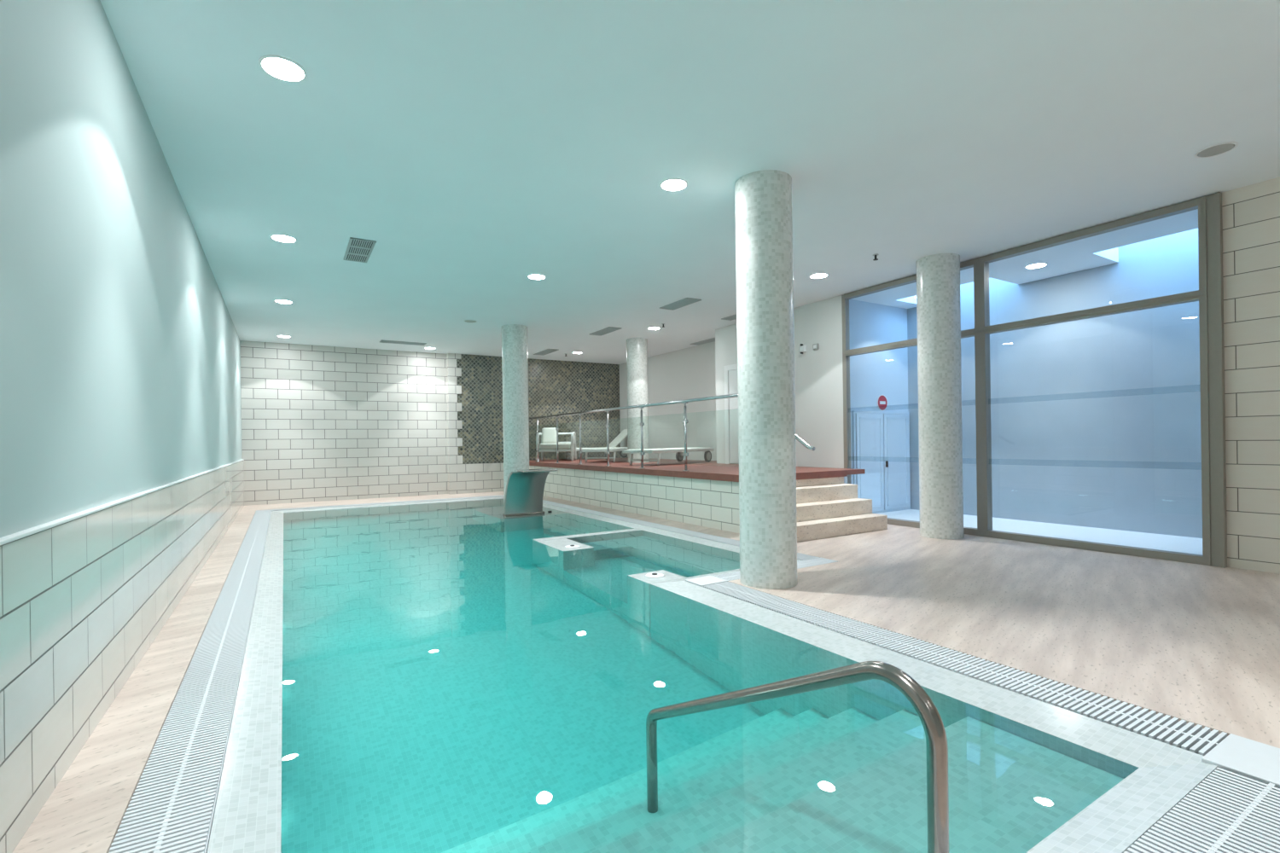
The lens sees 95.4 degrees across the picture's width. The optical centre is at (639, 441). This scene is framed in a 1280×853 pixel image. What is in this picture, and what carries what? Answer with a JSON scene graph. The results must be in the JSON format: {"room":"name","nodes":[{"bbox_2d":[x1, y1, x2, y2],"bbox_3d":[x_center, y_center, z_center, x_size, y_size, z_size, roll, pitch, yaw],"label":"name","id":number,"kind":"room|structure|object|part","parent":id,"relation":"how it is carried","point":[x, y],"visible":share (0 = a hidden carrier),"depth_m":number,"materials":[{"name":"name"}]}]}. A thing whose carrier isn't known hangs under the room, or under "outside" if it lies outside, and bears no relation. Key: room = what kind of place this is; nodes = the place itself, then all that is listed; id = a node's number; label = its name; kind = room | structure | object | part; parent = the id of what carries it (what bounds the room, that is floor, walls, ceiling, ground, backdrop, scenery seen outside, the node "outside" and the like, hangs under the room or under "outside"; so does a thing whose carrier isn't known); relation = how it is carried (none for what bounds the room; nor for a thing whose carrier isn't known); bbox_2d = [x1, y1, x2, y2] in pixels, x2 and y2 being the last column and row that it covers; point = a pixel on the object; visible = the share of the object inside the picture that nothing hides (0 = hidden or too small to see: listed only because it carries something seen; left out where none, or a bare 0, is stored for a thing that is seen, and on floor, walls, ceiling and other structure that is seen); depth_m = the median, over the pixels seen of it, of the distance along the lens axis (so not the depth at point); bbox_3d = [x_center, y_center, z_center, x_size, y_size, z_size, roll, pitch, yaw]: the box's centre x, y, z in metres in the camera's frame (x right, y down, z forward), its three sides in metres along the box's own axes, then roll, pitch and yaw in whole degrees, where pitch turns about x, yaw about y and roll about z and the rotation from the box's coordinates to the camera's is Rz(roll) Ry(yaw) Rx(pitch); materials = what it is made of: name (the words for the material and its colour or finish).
{"room":"indoor swimming pool","nodes":[
{"label":"indoor swimming pool","id":0,"kind":"room"},
{"bbox_2d":[0,0,244,852],"bbox_3d":[-3.087,-0.311,3.654,0.172,3.200,16.450,-1,0,-31],"label":"wall","id":1,"kind":"structure","parent":0,"point":[120,342],"depth_m":2.30,"materials":[{"name":"paint"}]},
{"bbox_2d":[0,459,244,545],"bbox_3d":[-3.014,0.286,3.693,0.028,0.012,16.450,-1,0,-31],"label":"trim","id":2,"kind":"structure","parent":1,"relation":"on","point":[29,532],"depth_m":2.14,"materials":[{"name":"white paint"}]},
{"bbox_2d":[240,340,448,506],"bbox_3d":[-5.864,-0.273,11.713,3.840,3.200,0.200,-1,0,-31],"label":"wall","id":3,"kind":"structure","parent":0,"point":[320,423],"depth_m":11.55,"materials":[{"name":"white tile"}]},
{"bbox_2d":[446,353,503,494],"bbox_3d":[-2.373,-0.321,13.777,4.270,3.200,0.320,-1,0,-31],"label":"wall pier","id":4,"kind":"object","parent":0,"point":[472,478],"visible":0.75,"depth_m":12.63,"materials":[{"name":"white tile"}]},
{"bbox_2d":[456,354,620,464],"bbox_3d":[-2.309,-0.715,13.831,4.095,2.414,0.300,-1,0,-31],"label":"wall","id":5,"kind":"structure","parent":0,"point":[555,386],"depth_m":13.69,"materials":[{"name":"black tile"}]},
{"bbox_2d":[529,465,739,533],"bbox_3d":[-0.754,0.798,9.975,0.100,0.597,7.840,-1,0,-31],"label":"wall","id":6,"kind":"structure","parent":0,"point":[714,504],"depth_m":8.28,"materials":[{"name":"white tile"}]},
{"bbox_2d":[529,457,865,482],"bbox_3d":[0.368,0.441,10.646,2.814,0.082,7.869,-1,0,-31],"label":"deck","id":7,"kind":"object","parent":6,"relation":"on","point":[698,469],"visible":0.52,"depth_m":8.66,"materials":[{"name":"brown wood"}]},
{"bbox_2d":[535,427,576,461],"bbox_3d":[-1.829,0.063,12.829,0.793,0.738,0.776,-1,0,-1],"label":"armchair","id":8,"kind":"object","parent":7,"relation":"on","point":[548,435],"visible":0.88,"depth_m":12.86,"materials":[{"name":"white paint"}]},
{"bbox_3d":[-2.198,0.122,12.819,0.053,0.631,0.776,-1,0,-1],"label":"arm","id":9,"kind":"part","parent":8,"relation":"part of","materials":[{"name":"white paint"}]},
{"bbox_2d":[541,427,556,443],"bbox_3d":[-2.016,-0.118,13.005,0.340,0.370,0.140,-1,-13,-1],"label":"cushion","id":10,"kind":"object","parent":8,"relation":"on","point":[549,434],"depth_m":12.94,"materials":[{"name":"beige fabric"}]},
{"bbox_2d":[539,442,570,449],"bbox_3d":[-1.827,0.114,12.789,0.670,0.139,0.620,-1,0,-1],"label":"seat cushion","id":11,"kind":"object","parent":8,"relation":"on","point":[543,445],"depth_m":12.48,"materials":[{"name":"beige fabric"}]},
{"bbox_3d":[-1.827,0.207,12.814,0.720,0.045,0.690,-1,0,-1],"label":"seat frame","id":12,"kind":"part","parent":8,"relation":"part of","materials":[{"name":"white paint"}]},
{"bbox_3d":[-1.839,-0.073,13.137,0.720,0.236,0.048,-1,0,-1],"label":"rail","id":13,"kind":"part","parent":8,"relation":"part of","materials":[{"name":"white paint"}]},
{"bbox_3d":[-1.459,0.112,12.838,0.053,0.631,0.776,-1,0,-1],"label":"arm","id":14,"kind":"part","parent":8,"relation":"part of","materials":[{"name":"white paint"}]},
{"bbox_2d":[564,429,627,459],"bbox_3d":[-0.958,0.064,13.877,1.900,0.705,0.672,-1,0,-23],"label":"sun lounger","id":15,"kind":"object","parent":7,"relation":"on","point":[623,434],"visible":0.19,"depth_m":14.00,"materials":[{"name":"white paint"}]},
{"bbox_3d":[-0.956,0.185,13.877,1.900,0.055,0.640,-1,0,-23],"label":"frame","id":16,"kind":"part","parent":15,"relation":"part of","materials":[{"name":"white paint"}]},
{"bbox_3d":[-0.497,-0.066,14.078,0.660,0.028,0.550,-45,16,-17],"label":"backrest","id":17,"kind":"part","parent":15,"relation":"part of","materials":[{"name":"white plastic"}]},
{"bbox_2d":[581,447,628,462],"bbox_3d":[-0.612,0.277,12.223,0.672,0.270,1.900,-1,0,14],"label":"sun lounger","id":18,"kind":"object","parent":7,"relation":"on","point":[601,450],"visible":0.58,"depth_m":11.43,"materials":[{"name":"white paint"}]},
{"bbox_3d":[-0.613,0.180,12.223,0.640,0.055,1.900,-1,0,14],"label":"frame","id":19,"kind":"part","parent":18,"relation":"part of","materials":[{"name":"white paint"}]},
{"bbox_2d":[528,393,738,471],"bbox_3d":[-0.765,-0.059,9.993,0.090,0.953,7.650,-1,0,-31],"label":"deck railing","id":20,"kind":"object","parent":7,"relation":"on","point":[685,421],"visible":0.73,"depth_m":8.71,"materials":[{"name":"metal"}]},
{"bbox_3d":[-2.153,0.005,12.264,0.090,0.862,0.090,-1,0,-31],"label":"post","id":21,"kind":"part","parent":20,"relation":"part of","materials":[{"name":"metal"}]},
{"bbox_3d":[-1.615,-0.002,11.385,0.090,0.862,0.090,-1,0,-31],"label":"post","id":22,"kind":"part","parent":20,"relation":"part of","materials":[{"name":"metal"}]},
{"bbox_3d":[-1.075,-0.010,10.501,0.090,0.862,0.090,-1,0,-31],"label":"post","id":23,"kind":"part","parent":20,"relation":"part of","materials":[{"name":"metal"}]},
{"bbox_3d":[-0.529,-0.017,9.608,0.090,0.862,0.090,-1,0,-31],"label":"post","id":24,"kind":"part","parent":20,"relation":"part of","materials":[{"name":"metal"}]},
{"bbox_3d":[-0.772,-0.515,9.993,0.042,0.041,7.650,-1,0,-31],"label":"handrail","id":25,"kind":"part","parent":20,"relation":"part of","materials":[{"name":"metal"}]},
{"bbox_3d":[0.029,-0.025,8.694,0.090,0.862,0.090,-1,0,-31],"label":"post","id":26,"kind":"part","parent":20,"relation":"part of","materials":[{"name":"metal"}]},
{"bbox_3d":[0.607,-0.033,7.749,0.090,0.862,0.090,-1,0,-31],"label":"post","id":27,"kind":"part","parent":20,"relation":"part of","materials":[{"name":"metal"}]},
{"bbox_2d":[626,337,649,463],"bbox_3d":[-0.045,-0.773,11.195,0.410,2.360,0.410,-1,0,-31],"label":"column","id":28,"kind":"structure","parent":7,"relation":"on","point":[637,348],"depth_m":11.02,"materials":[{"name":"white tile"}]},
{"bbox_2d":[622,447,714,465],"bbox_3d":[0.544,0.261,10.351,0.672,0.270,1.900,-1,0,39],"label":"sun lounger","id":29,"kind":"object","parent":7,"relation":"on","point":[707,455],"visible":0.92,"depth_m":9.95,"materials":[{"name":"white paint"}]},
{"bbox_3d":[-0.144,0.291,9.954,0.044,0.228,0.081,-1,0,39],"label":"leg","id":30,"kind":"part","parent":29,"relation":"part of","materials":[{"name":"white paint"}]},
{"bbox_3d":[0.310,0.285,9.592,0.044,0.228,0.081,-1,0,39],"label":"leg","id":31,"kind":"part","parent":29,"relation":"part of","materials":[{"name":"white paint"}]},
{"bbox_3d":[0.543,0.165,10.351,0.640,0.055,1.900,-1,0,39],"label":"frame","id":32,"kind":"part","parent":29,"relation":"part of","materials":[{"name":"white paint"}]},
{"bbox_3d":[0.910,0.135,10.813,0.550,0.028,0.660,-1,0,39],"label":"backrest","id":33,"kind":"part","parent":29,"relation":"part of","materials":[{"name":"white plastic"}]},
{"bbox_2d":[11,491,1279,852],"bbox_3d":[0.733,1.702,5.972,8.760,1.250,16.450,-1,0,-31],"label":"floor","id":34,"kind":"structure","parent":0,"point":[1195,643],"depth_m":3.09,"materials":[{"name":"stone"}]},
{"bbox_2d":[564,545,580,548],"bbox_3d":[-0.719,1.115,6.185,0.170,0.020,0.170,-1,0,-31],"label":"jet","id":35,"kind":"object","parent":34,"relation":"on","point":[567,546],"visible":1,"depth_m":6.16,"materials":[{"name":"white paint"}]},
{"bbox_2d":[644,572,664,578],"bbox_3d":[0.121,1.103,4.812,0.170,0.020,0.170,-1,0,-31],"label":"jet","id":36,"kind":"object","parent":34,"relation":"on","point":[653,575],"visible":1,"depth_m":4.78,"materials":[{"name":"white paint"}]},
{"bbox_2d":[280,498,1138,852],"bbox_3d":[-1.582,1.849,6.196,3.940,1.419,10.670,-1,0,-31],"label":"pool water","id":37,"kind":"object","parent":34,"relation":"in","point":[456,680],"visible":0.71,"depth_m":2.29,"materials":[{"name":"teal liquid"}]},
{"bbox_2d":[734,169,797,589],"bbox_3d":[0.958,-0.447,4.432,0.424,3.040,0.424,-1,0,-31],"label":"column","id":38,"kind":"structure","parent":34,"relation":"on","point":[763,199],"depth_m":4.25,"materials":[{"name":"white tile"}]},
{"bbox_2d":[796,477,887,542],"bbox_3d":[2.088,0.759,6.793,1.570,0.598,0.676,-1,0,-31],"label":"stone staircase","id":39,"kind":"structure","parent":34,"relation":"on","point":[826,508],"depth_m":6.76,"materials":[{"name":"stone"}]},
{"bbox_2d":[851,410,910,513],"bbox_3d":[3.545,0.300,8.472,1.270,1.475,0.075,-1,0,-31],"label":"door","id":40,"kind":"structure","parent":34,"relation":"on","point":[881,439],"depth_m":8.45,"materials":[{"name":"white paint"}]},
{"bbox_3d":[3.284,0.306,8.322,0.587,1.400,0.047,-1,0,-31],"label":"door","id":41,"kind":"part","parent":40,"relation":"part of","materials":[{"name":"white paint"}]},
{"bbox_3d":[3.798,0.299,8.637,0.587,1.400,0.047,-1,0,-31],"label":"door","id":42,"kind":"part","parent":40,"relation":"part of","materials":[{"name":"white paint"}]},
{"bbox_2d":[916,253,963,539],"bbox_3d":[3.289,-0.479,6.396,0.428,3.040,0.428,-1,0,-31],"label":"column","id":43,"kind":"structure","parent":34,"relation":"on","point":[938,276],"depth_m":6.22,"materials":[{"name":"white tile"}]},
{"bbox_2d":[619,341,716,460],"bbox_3d":[0.746,-0.394,12.883,0.180,3.140,5.100,-1,0,-31],"label":"wall","id":44,"kind":"structure","parent":0,"point":[689,373],"depth_m":12.51,"materials":[{"name":"grey paint"}]},
{"bbox_2d":[99,0,1279,364],"bbox_3d":[0.689,-2.088,6.006,9.110,0.250,16.800,-1,0,-31],"label":"ceiling","id":45,"kind":"structure","parent":0,"point":[482,147],"depth_m":3.80,"materials":[{"name":"paint"}]},
{"bbox_2d":[258,54,307,82],"bbox_3d":[-1.846,-1.925,3.014,0.216,0.006,0.216,-1,0,-31],"label":"recessed light","id":46,"kind":"object","parent":45,"relation":"in","point":[282,68],"visible":1,"depth_m":3.00,"materials":[{"name":"white paint"}]},
{"bbox_2d":[269,233,296,243],"bbox_3d":[-3.348,-1.905,5.471,0.216,0.006,0.216,-1,0,-31],"label":"recessed light","id":47,"kind":"object","parent":45,"relation":"in","point":[282,238],"visible":1,"depth_m":5.46,"materials":[{"name":"white paint"}]},
{"bbox_2d":[273,299,292,303],"bbox_3d":[-4.808,-1.884,7.860,0.216,0.006,0.216,-1,0,-31],"label":"recessed light","id":48,"kind":"object","parent":45,"relation":"in","point":[282,301],"visible":1,"depth_m":7.84,"materials":[{"name":"white paint"}]},
{"bbox_2d":[276,335,290,337],"bbox_3d":[-6.331,-1.863,10.351,0.216,0.006,0.216,-1,0,-31],"label":"recessed light","id":49,"kind":"object","parent":45,"relation":"in","point":[282,336],"visible":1,"depth_m":10.34,"materials":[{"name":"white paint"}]},
{"bbox_2d":[343,237,376,262],"bbox_3d":[-2.817,-1.909,5.842,0.223,0.012,0.740,-1,0,-31],"label":"ceiling vent","id":50,"kind":"object","parent":45,"relation":"in","point":[357,250],"visible":1,"depth_m":5.81,"materials":[{"name":"grey metal"}]},
{"bbox_2d":[379,340,426,345],"bbox_3d":[-4.532,-1.885,11.158,0.810,0.012,0.240,-1,0,-31],"label":"ceiling vent","id":51,"kind":"object","parent":45,"relation":"in","point":[381,341],"visible":1,"depth_m":11.14,"materials":[{"name":"grey metal"}]},
{"bbox_2d":[463,320,477,322],"bbox_3d":[-2.704,-1.913,9.287,0.216,0.006,0.216,-1,0,-31],"label":"recessed light","id":52,"kind":"object","parent":45,"relation":"in","point":[465,321],"visible":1,"depth_m":9.27,"materials":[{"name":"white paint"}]},
{"bbox_2d":[527,273,546,279],"bbox_3d":[-1.217,-1.934,6.856,0.216,0.006,0.216,-1,0,-31],"label":"recessed light","id":53,"kind":"object","parent":45,"relation":"in","point":[534,276],"visible":1,"depth_m":6.84,"materials":[{"name":"white paint"}]},
{"bbox_2d":[533,349,558,355],"bbox_3d":[-2.034,-1.920,12.562,0.240,0.012,0.870,-1,0,-31],"label":"ceiling vent","id":54,"kind":"object","parent":45,"relation":"in","point":[548,351],"visible":1,"depth_m":12.51,"materials":[{"name":"grey metal"}]},
{"bbox_2d":[589,326,621,336],"bbox_3d":[-0.616,-1.939,10.282,0.240,0.012,0.760,-1,0,-31],"label":"ceiling vent","id":55,"kind":"object","parent":45,"relation":"in","point":[609,329],"visible":1,"depth_m":10.26,"materials":[{"name":"grey metal"}]},
{"bbox_2d":[647,326,660,330],"bbox_3d":[0.245,-1.954,10.082,0.216,0.006,0.216,-1,0,-31],"label":"recessed light","id":56,"kind":"object","parent":45,"relation":"in","point":[652,328],"visible":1,"depth_m":10.04,"materials":[{"name":"white paint"}]},
{"bbox_2d":[659,178,687,191],"bbox_3d":[0.259,-1.954,4.441,0.216,0.006,0.216,-1,0,-31],"label":"recessed light","id":57,"kind":"object","parent":45,"relation":"in","point":[672,184],"visible":1,"depth_m":4.43,"materials":[{"name":"white paint"}]},
{"bbox_2d":[659,297,701,310],"bbox_3d":[0.569,-1.956,8.305,0.240,0.012,0.690,-1,0,-31],"label":"ceiling vent","id":58,"kind":"object","parent":45,"relation":"in","point":[686,301],"visible":1,"depth_m":8.28,"materials":[{"name":"grey metal"}]},
{"bbox_2d":[689,337,715,345],"bbox_3d":[1.440,-1.968,11.270,0.220,0.012,1.300,-1,0,-31],"label":"ceiling vent","id":59,"kind":"object","parent":45,"relation":"in","point":[712,340],"visible":0.53,"depth_m":11.55,"materials":[{"name":"grey metal"}]},
{"bbox_2d":[721,314,736,320],"bbox_3d":[1.570,-1.969,9.122,0.200,0.012,0.700,-1,0,-31],"label":"ceiling vent","id":60,"kind":"object","parent":45,"relation":"in","point":[734,317],"visible":0.44,"depth_m":9.30,"materials":[{"name":"grey metal"}]},
{"bbox_2d":[809,273,828,279],"bbox_3d":[2.143,-1.980,6.976,0.216,0.006,0.216,-1,0,-31],"label":"recessed light","id":61,"kind":"object","parent":45,"relation":"in","point":[817,276],"visible":1,"depth_m":6.96,"materials":[{"name":"white paint"}]},
{"bbox_2d":[872,253,878,260],"bbox_3d":[2.510,-1.961,6.204,0.060,0.058,0.060,-1,0,-31],"label":"sprinkler","id":62,"kind":"object","parent":45,"relation":"attached to","point":[875,254],"visible":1,"depth_m":6.19,"materials":[{"name":"grey metal"}]},
{"bbox_2d":[1024,262,1047,268],"bbox_3d":[4.546,-2.013,6.687,0.216,0.006,0.216,-1,0,-31],"label":"recessed light","id":63,"kind":"object","parent":45,"relation":"in","point":[1038,264],"visible":1,"depth_m":6.67,"materials":[{"name":"white paint"}]},
{"bbox_2d":[1194,141,1238,157],"bbox_3d":[3.966,-2.005,4.012,0.216,0.006,0.216,-1,0,-31],"label":"recessed light","id":64,"kind":"object","parent":45,"relation":"in","point":[1219,148],"visible":1,"depth_m":4.00,"materials":[{"name":"white paint"}]},
{"bbox_2d":[715,295,843,468],"bbox_3d":[2.383,-0.416,9.293,0.770,3.140,2.735,-1,0,-31],"label":"wall","id":65,"kind":"structure","parent":0,"point":[818,378],"depth_m":8.35,"materials":[{"name":"grey paint"}]},
{"bbox_2d":[723,363,738,464],"bbox_3d":[1.730,-0.457,9.594,0.030,1.680,1.000,-1,0,-31],"label":"door","id":66,"kind":"structure","parent":65,"relation":"in","point":[730,371],"depth_m":9.88,"materials":[{"name":"white paint"}]},
{"bbox_2d":[799,343,806,354],"bbox_3d":[2.369,-1.345,8.492,0.073,0.143,0.110,-1,0,-31],"label":"lamp","id":67,"kind":"object","parent":65,"relation":"attached to","point":[802,348],"visible":1,"depth_m":8.47,"materials":[{"name":"white paint"}]},
{"bbox_2d":[795,433,814,450],"bbox_3d":[1.486,0.087,6.314,0.080,1.278,1.037,-1,0,-31],"label":"stair handrail","id":68,"kind":"object","parent":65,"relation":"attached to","point":[800,440],"visible":0.22,"depth_m":5.96,"materials":[{"name":"metal"}]},
{"bbox_2d":[812,343,818,349],"bbox_3d":[2.502,-1.348,8.304,0.035,0.080,0.090,-1,0,-31],"label":"fire alarm","id":69,"kind":"object","parent":65,"relation":"attached to","point":[815,346],"visible":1,"depth_m":8.29,"materials":[{"name":"grey plastic"}]},
{"bbox_2d":[849,299,908,484],"bbox_3d":[3.458,-0.881,8.608,1.700,4.160,0.230,-1,0,-31],"label":"wall","id":70,"kind":"structure","parent":0,"point":[872,375],"depth_m":8.47,"materials":[{"name":"white paint"}]},
{"bbox_2d":[877,395,887,411],"bbox_3d":[3.543,-0.562,8.514,0.236,0.236,0.014,-1,0,-31],"label":"no entry sign","id":71,"kind":"object","parent":70,"relation":"attached to","point":[881,400],"visible":1,"depth_m":8.50,"materials":[{"name":"red paint"}]},
{"bbox_2d":[907,228,1202,538],"bbox_3d":[5.666,-1.012,6.431,0.200,4.360,6.250,-1,0,-31],"label":"wall","id":72,"kind":"structure","parent":0,"point":[1067,456],"depth_m":6.81,"materials":[{"name":"concrete"}]},
{"bbox_2d":[1221,177,1279,573],"bbox_3d":[6.150,-0.438,2.623,0.200,3.200,5.055,-1,0,-31],"label":"wall","id":73,"kind":"structure","parent":0,"point":[1251,213],"depth_m":4.59,"materials":[{"name":"tile"}]},
{"bbox_2d":[841,192,1227,568],"bbox_3d":[3.761,-0.481,6.327,0.112,3.032,3.757,-1,0,-31],"label":"window","id":74,"kind":"structure","parent":73,"relation":"in","point":[1209,295],"depth_m":5.18,"materials":[{"name":"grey metal"}]},
{"bbox_3d":[-1.587,1.254,6.228,4.600,0.050,11.500,-1,0,-31],"label":"floor","id":75,"kind":"structure","parent":0,"visible":0},
{"bbox_2d":[108,511,271,852],"bbox_3d":[-3.456,1.194,5.093,0.226,0.120,10.992,-1,0,-31],"label":"drain grate","id":76,"kind":"object","parent":75,"relation":"on","point":[171,807],"visible":0.99,"depth_m":2.19,"materials":[{"name":"white plastic"}]},
{"bbox_2d":[256,494,504,511],"bbox_3d":[-4.522,1.209,11.028,4.600,0.120,0.242,-1,0,-31],"label":"drain grate","id":77,"kind":"object","parent":75,"relation":"on","point":[502,495],"visible":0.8,"depth_m":10.82,"materials":[{"name":"white plastic"}]},
{"bbox_2d":[542,500,819,560],"bbox_3d":[-0.514,1.154,8.673,0.215,0.120,7.952,-1,0,-31],"label":"drain grate","id":78,"kind":"object","parent":75,"relation":"on","point":[736,543],"visible":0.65,"depth_m":7.30,"materials":[{"name":"white plastic"}]},
{"bbox_2d":[685,576,727,587],"bbox_3d":[0.512,1.138,4.511,0.253,0.123,0.215,-1,0,-31],"label":"drain cover","id":79,"kind":"object","parent":75,"relation":"on","point":[707,580],"visible":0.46,"depth_m":4.49,"materials":[{"name":"white plastic"}]},
{"bbox_2d":[712,557,837,581],"bbox_3d":[1.166,1.131,4.911,1.275,0.120,0.214,-1,0,-31],"label":"drain grate","id":80,"kind":"object","parent":75,"relation":"on","point":[730,576],"visible":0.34,"depth_m":5.01,"materials":[{"name":"white plastic"}]},
{"bbox_2d":[703,581,1227,756],"bbox_3d":[1.297,1.129,3.227,0.255,0.120,2.786,-1,0,-31],"label":"drain grate","id":81,"kind":"object","parent":75,"relation":"on","point":[1188,736],"visible":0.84,"depth_m":2.62,"materials":[{"name":"white plastic"}]},
{"bbox_2d":[1122,768,1279,852],"bbox_3d":[0.672,1.137,1.016,3.020,0.120,0.244,-1,0,-31],"label":"drain grate","id":82,"kind":"object","parent":75,"relation":"on","point":[1227,812],"visible":1,"depth_m":1.63,"materials":[{"name":"white plastic"}]},
{"bbox_2d":[1201,733,1279,789],"bbox_3d":[2.079,1.116,1.901,0.301,0.123,0.288,-1,0,-31],"label":"drain cover","id":83,"kind":"object","parent":75,"relation":"on","point":[1257,761],"visible":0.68,"depth_m":1.94,"materials":[{"name":"white plastic"}]},
{"bbox_3d":[0.305,1.787,2.082,2.210,1.090,1.660,-1,0,-31],"label":"floor","id":84,"kind":"structure","parent":0,"visible":0},
{"bbox_2d":[645,661,949,852],"bbox_3d":[0.351,1.101,1.733,0.090,1.161,1.217,-1,0,-31],"label":"pool handrail","id":85,"kind":"object","parent":84,"relation":"on","point":[935,735],"visible":0.92,"depth_m":1.33,"materials":[{"name":"metal"}]},
{"bbox_3d":[-1.977,1.766,9.542,1.100,1.195,1.530,-1,0,-31],"label":"floor","id":86,"kind":"structure","parent":0,"visible":0},
{"bbox_2d":[501,324,529,498],"bbox_3d":[-2.088,-0.385,9.791,0.424,3.080,0.424,-1,0,-31],"label":"column","id":87,"kind":"structure","parent":86,"relation":"on","point":[514,359],"depth_m":9.61,"materials":[{"name":"white tile"}]},
{"bbox_2d":[502,468,557,517],"bbox_3d":[-1.648,0.786,8.772,0.640,0.737,0.700,-1,0,-31],"label":"spout","id":88,"kind":"object","parent":86,"relation":"on","point":[524,492],"visible":0.99,"depth_m":8.89,"materials":[{"name":"metal"}]},
{"bbox_3d":[-1.797,1.130,9.023,0.640,0.046,0.112,-1,0,-31],"label":"plate","id":89,"kind":"part","parent":88,"relation":"part of","materials":[{"name":"metal"}]},
{"bbox_2d":[517,468,557,472],"bbox_3d":[-1.521,0.432,8.613,0.530,0.034,0.290,-1,0,-31],"label":"waterfall spout","id":90,"kind":"object","parent":88,"relation":"attached to","point":[543,470],"depth_m":8.53,"materials":[{"name":"metal"}]}
]}

